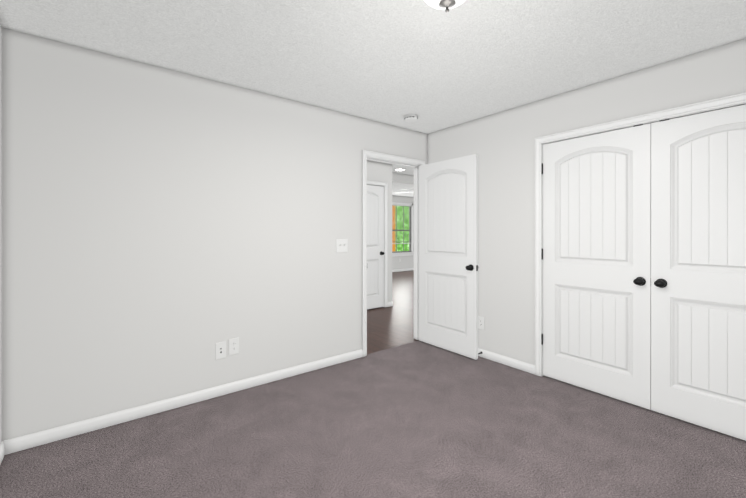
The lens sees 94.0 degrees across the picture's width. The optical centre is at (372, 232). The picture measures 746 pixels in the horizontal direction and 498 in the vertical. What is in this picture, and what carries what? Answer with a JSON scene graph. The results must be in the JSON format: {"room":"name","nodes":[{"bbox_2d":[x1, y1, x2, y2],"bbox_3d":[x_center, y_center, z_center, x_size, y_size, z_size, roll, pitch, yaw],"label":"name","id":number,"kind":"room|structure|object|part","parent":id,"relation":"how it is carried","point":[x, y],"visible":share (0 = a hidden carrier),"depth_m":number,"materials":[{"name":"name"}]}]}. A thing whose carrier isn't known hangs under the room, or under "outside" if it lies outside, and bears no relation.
{"room":"empty bedroom","nodes":[
{"label":"empty bedroom","id":0,"kind":"room"},
{"bbox_2d":[0,25,1,443],"bbox_3d":[-1.005,0.052,0.467,0.115,2.440,3.765,0,0,-38],"label":"wall","id":1,"kind":"structure","parent":0,"point":[0,234],"depth_m":1.96,"materials":[{"name":"white paint"}]},
{"bbox_2d":[0,440,7,464],"bbox_3d":[-0.990,1.232,0.552,0.012,0.080,3.650,0,0,-38],"label":"baseboard","id":2,"kind":"structure","parent":1,"relation":"attached to","point":[4,444],"depth_m":1.97,"materials":[{"name":"white wood"}]},
{"bbox_2d":[2,28,426,440],"bbox_3d":[1.740,0.051,5.074,10.115,2.440,0.115,0,0,-38],"label":"wall","id":3,"kind":"structure","parent":0,"point":[164,230],"depth_m":2.46,"materials":[{"name":"white paint"}]},
{"bbox_2d":[8,349,362,453],"bbox_3d":[-1.100,1.231,2.774,2.516,0.080,0.012,0,0,-38],"label":"baseboard","id":4,"kind":"structure","parent":3,"relation":"attached to","point":[21,443],"depth_m":2.46,"materials":[{"name":"white wood"}]},
{"bbox_2d":[215,341,225,359],"bbox_3d":[-1.183,0.921,2.709,0.080,0.130,0.013,0,0,-38],"label":"outlet plate","id":5,"kind":"object","parent":3,"relation":"attached to","point":[220,350],"visible":1,"depth_m":2.71,"materials":[{"name":"white plastic"}]},
{"bbox_2d":[229,337,238,354],"bbox_3d":[-1.108,0.909,2.771,0.080,0.130,0.007,0,0,-38],"label":"outlet","id":6,"kind":"object","parent":3,"relation":"attached to","point":[233,346],"visible":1,"depth_m":2.77,"materials":[{"name":"white plastic"}]},
{"bbox_2d":[336,239,347,252],"bbox_3d":[-0.298,0.131,3.395,0.133,0.130,0.021,0,0,-38],"label":"switch plate","id":7,"kind":"object","parent":3,"relation":"attached to","point":[341,245],"visible":1,"depth_m":3.40,"materials":[{"name":"white plastic"}]},
{"bbox_2d":[362,150,424,356],"bbox_3d":[0.217,0.215,3.874,0.914,2.112,0.133,0,0,-38],"label":"door frame","id":8,"kind":"structure","parent":3,"relation":"attached to","point":[365,153],"depth_m":3.74,"materials":[{"name":"white wood"}]},
{"bbox_2d":[419,154,478,359],"bbox_3d":[0.787,0.243,3.756,0.167,2.032,0.792,0,0,-38],"label":"entry door","id":9,"kind":"structure","parent":3,"relation":"in","point":[448,255],"depth_m":3.70,"materials":[{"name":"white wood"}]},
{"bbox_3d":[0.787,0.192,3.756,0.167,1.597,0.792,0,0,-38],"label":"knob","id":10,"kind":"part","parent":9,"relation":"part of","materials":[{"name":"black metal"}]},
{"bbox_2d":[0,340,745,497],"bbox_3d":[0.417,1.302,1.591,3.740,0.060,3.785,0,0,-38],"label":"floor carpet","id":11,"kind":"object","parent":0,"point":[418,419],"visible":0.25,"depth_m":2.06,"materials":[{"name":"grey carpet"}]},
{"bbox_2d":[0,0,745,196],"bbox_3d":[1.222,-1.210,5.738,10.115,0.080,9.330,0,0,-38],"label":"ceiling","id":12,"kind":"structure","parent":0,"point":[392,62],"depth_m":2.14,"materials":[{"name":"white paint"}]},
{"bbox_2d":[393,189,413,193],"bbox_3d":[1.125,-1.025,8.465,1.271,0.290,1.284,0,0,-38],"label":"ceiling fan","id":13,"kind":"object","parent":12,"relation":"hanging from","point":[410,191],"depth_m":8.56,"materials":[{"name":"white metal"}]},
{"bbox_2d":[404,114,417,121],"bbox_3d":[0.384,-1.149,3.517,0.136,0.041,0.136,0,0,-38],"label":"smoke detector","id":14,"kind":"object","parent":12,"relation":"attached to","point":[411,118],"visible":1,"depth_m":3.48,"materials":[{"name":"white plastic"}]},
{"bbox_2d":[424,0,465,12],"bbox_3d":[0.336,-1.082,1.576,0.254,0.172,0.254,0,0,-38],"label":"ceiling light fixture","id":15,"kind":"object","parent":12,"relation":"attached to","point":[446,5],"visible":1,"depth_m":1.58,"materials":[{"name":"white glass"}]},
{"bbox_2d":[367,160,386,182],"bbox_3d":[-1.094,0.051,4.953,3.270,2.440,0.115,0,0,-38],"label":"wall","id":16,"kind":"structure","parent":0,"point":[379,172],"depth_m":5.78,"materials":[{"name":"white paint"}]},
{"bbox_2d":[367,185,384,308],"bbox_3d":[-0.103,0.242,5.641,0.760,2.032,0.101,0,0,-38],"label":"hall door","id":17,"kind":"structure","parent":16,"relation":"in","point":[375,247],"depth_m":5.78,"materials":[{"name":"white wood"}]},
{"bbox_2d":[367,180,387,306],"bbox_3d":[-0.105,0.214,5.642,0.886,2.112,0.018,0,0,-38],"label":"door frame","id":18,"kind":"structure","parent":16,"relation":"attached to","point":[385,184],"depth_m":5.89,"materials":[{"name":"white wood"}]},
{"bbox_2d":[387,164,391,301],"bbox_3d":[-0.889,0.050,7.452,0.130,2.440,3.800,0,0,-38],"label":"wall","id":19,"kind":"structure","parent":0,"point":[389,166],"depth_m":5.96,"materials":[{"name":"white paint"}]},
{"bbox_2d":[367,270,417,353],"bbox_3d":[0.495,1.302,7.573,9.000,0.056,5.545,0,0,-38],"label":"floor","id":20,"kind":"structure","parent":0,"point":[390,327],"depth_m":5.08,"materials":[{"name":"brown wood"}]},
{"bbox_2d":[392,172,413,184],"bbox_3d":[2.132,-1.085,8.239,5.600,0.170,0.120,0,0,-38],"label":"header beam","id":21,"kind":"structure","parent":0,"point":[402,178],"depth_m":6.97,"materials":[{"name":"white paint"}]},
{"bbox_2d":[392,195,413,269],"bbox_3d":[0.118,0.049,10.723,5.715,2.440,0.115,0,0,-38],"label":"wall","id":22,"kind":"structure","parent":0,"point":[406,262],"depth_m":11.36,"materials":[{"name":"white paint"}]},
{"bbox_2d":[392,268,413,271],"bbox_3d":[0.203,1.230,10.709,5.600,0.080,0.013,0,0,-38],"label":"baseboard","id":23,"kind":"structure","parent":22,"relation":"attached to","point":[398,270],"depth_m":11.31,"materials":[{"name":"white wood"}]},
{"bbox_2d":[392,202,413,256],"bbox_3d":[0.900,-0.091,11.277,1.080,1.720,0.095,0,0,-38],"label":"window","id":24,"kind":"structure","parent":22,"relation":"in","point":[410,252],"depth_m":11.45,"materials":[{"name":"white wood"}]},
{"bbox_2d":[427,39,745,364],"bbox_3d":[1.851,0.051,2.699,0.115,2.440,3.765,0,0,-38],"label":"wall","id":25,"kind":"structure","parent":0,"point":[501,145],"depth_m":3.20,"materials":[{"name":"white paint"}]},
{"bbox_2d":[478,316,483,329],"bbox_3d":[1.103,0.926,3.558,0.007,0.130,0.080,0,0,-38],"label":"outlet","id":26,"kind":"object","parent":25,"relation":"attached to","point":[480,322],"visible":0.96,"depth_m":3.56,"materials":[{"name":"white plastic"}]},
{"bbox_2d":[478,348,534,374],"bbox_3d":[1.039,1.231,3.621,0.030,0.080,1.311,0,0,-38],"label":"baseboard","id":27,"kind":"structure","parent":25,"relation":"attached to","point":[530,368],"depth_m":3.31,"materials":[{"name":"white wood"}]},
{"bbox_2d":[541,123,650,409],"bbox_3d":[1.718,0.243,2.759,0.101,2.032,0.771,0,0,-38],"label":"closet door","id":28,"kind":"structure","parent":25,"relation":"in","point":[596,258],"depth_m":2.72,"materials":[{"name":"white wood"}]},
{"bbox_3d":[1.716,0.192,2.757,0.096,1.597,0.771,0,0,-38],"label":"knob","id":29,"kind":"part","parent":28,"relation":"part of","materials":[{"name":"black"}]},
{"bbox_2d":[535,92,745,375],"bbox_3d":[2.009,0.237,2.497,0.117,2.069,1.570,0,0,-38],"label":"door frame","id":30,"kind":"structure","parent":25,"relation":"attached to","point":[603,132],"depth_m":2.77,"materials":[{"name":"white wood"}]},
{"bbox_2d":[651,104,745,440],"bbox_3d":[2.193,0.243,2.151,0.101,2.032,0.771,0,0,-38],"label":"closet door","id":31,"kind":"structure","parent":25,"relation":"in","point":[698,269],"depth_m":2.26,"materials":[{"name":"white wood"}]},
{"bbox_3d":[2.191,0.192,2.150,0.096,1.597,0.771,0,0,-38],"label":"knob","id":32,"kind":"part","parent":31,"relation":"part of","materials":[{"name":"black metal"}]},
{"label":"outside","id":33,"kind":"structure","parent":0,"visible":0},
{"bbox_2d":[392,208,394,251],"bbox_3d":[0.484,-0.031,12.110,0.710,3.600,0.090,0,0,-38],"label":"deck","id":34,"kind":"object","parent":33,"point":[393,228],"visible":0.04,"depth_m":12.27,"materials":[{"name":"orange wood"}]},
{"bbox_2d":[395,206,408,250],"bbox_3d":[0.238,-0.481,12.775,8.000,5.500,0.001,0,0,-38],"label":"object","id":35,"kind":"structure","parent":33,"point":[400,227],"depth_m":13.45,"materials":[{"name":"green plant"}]}
]}

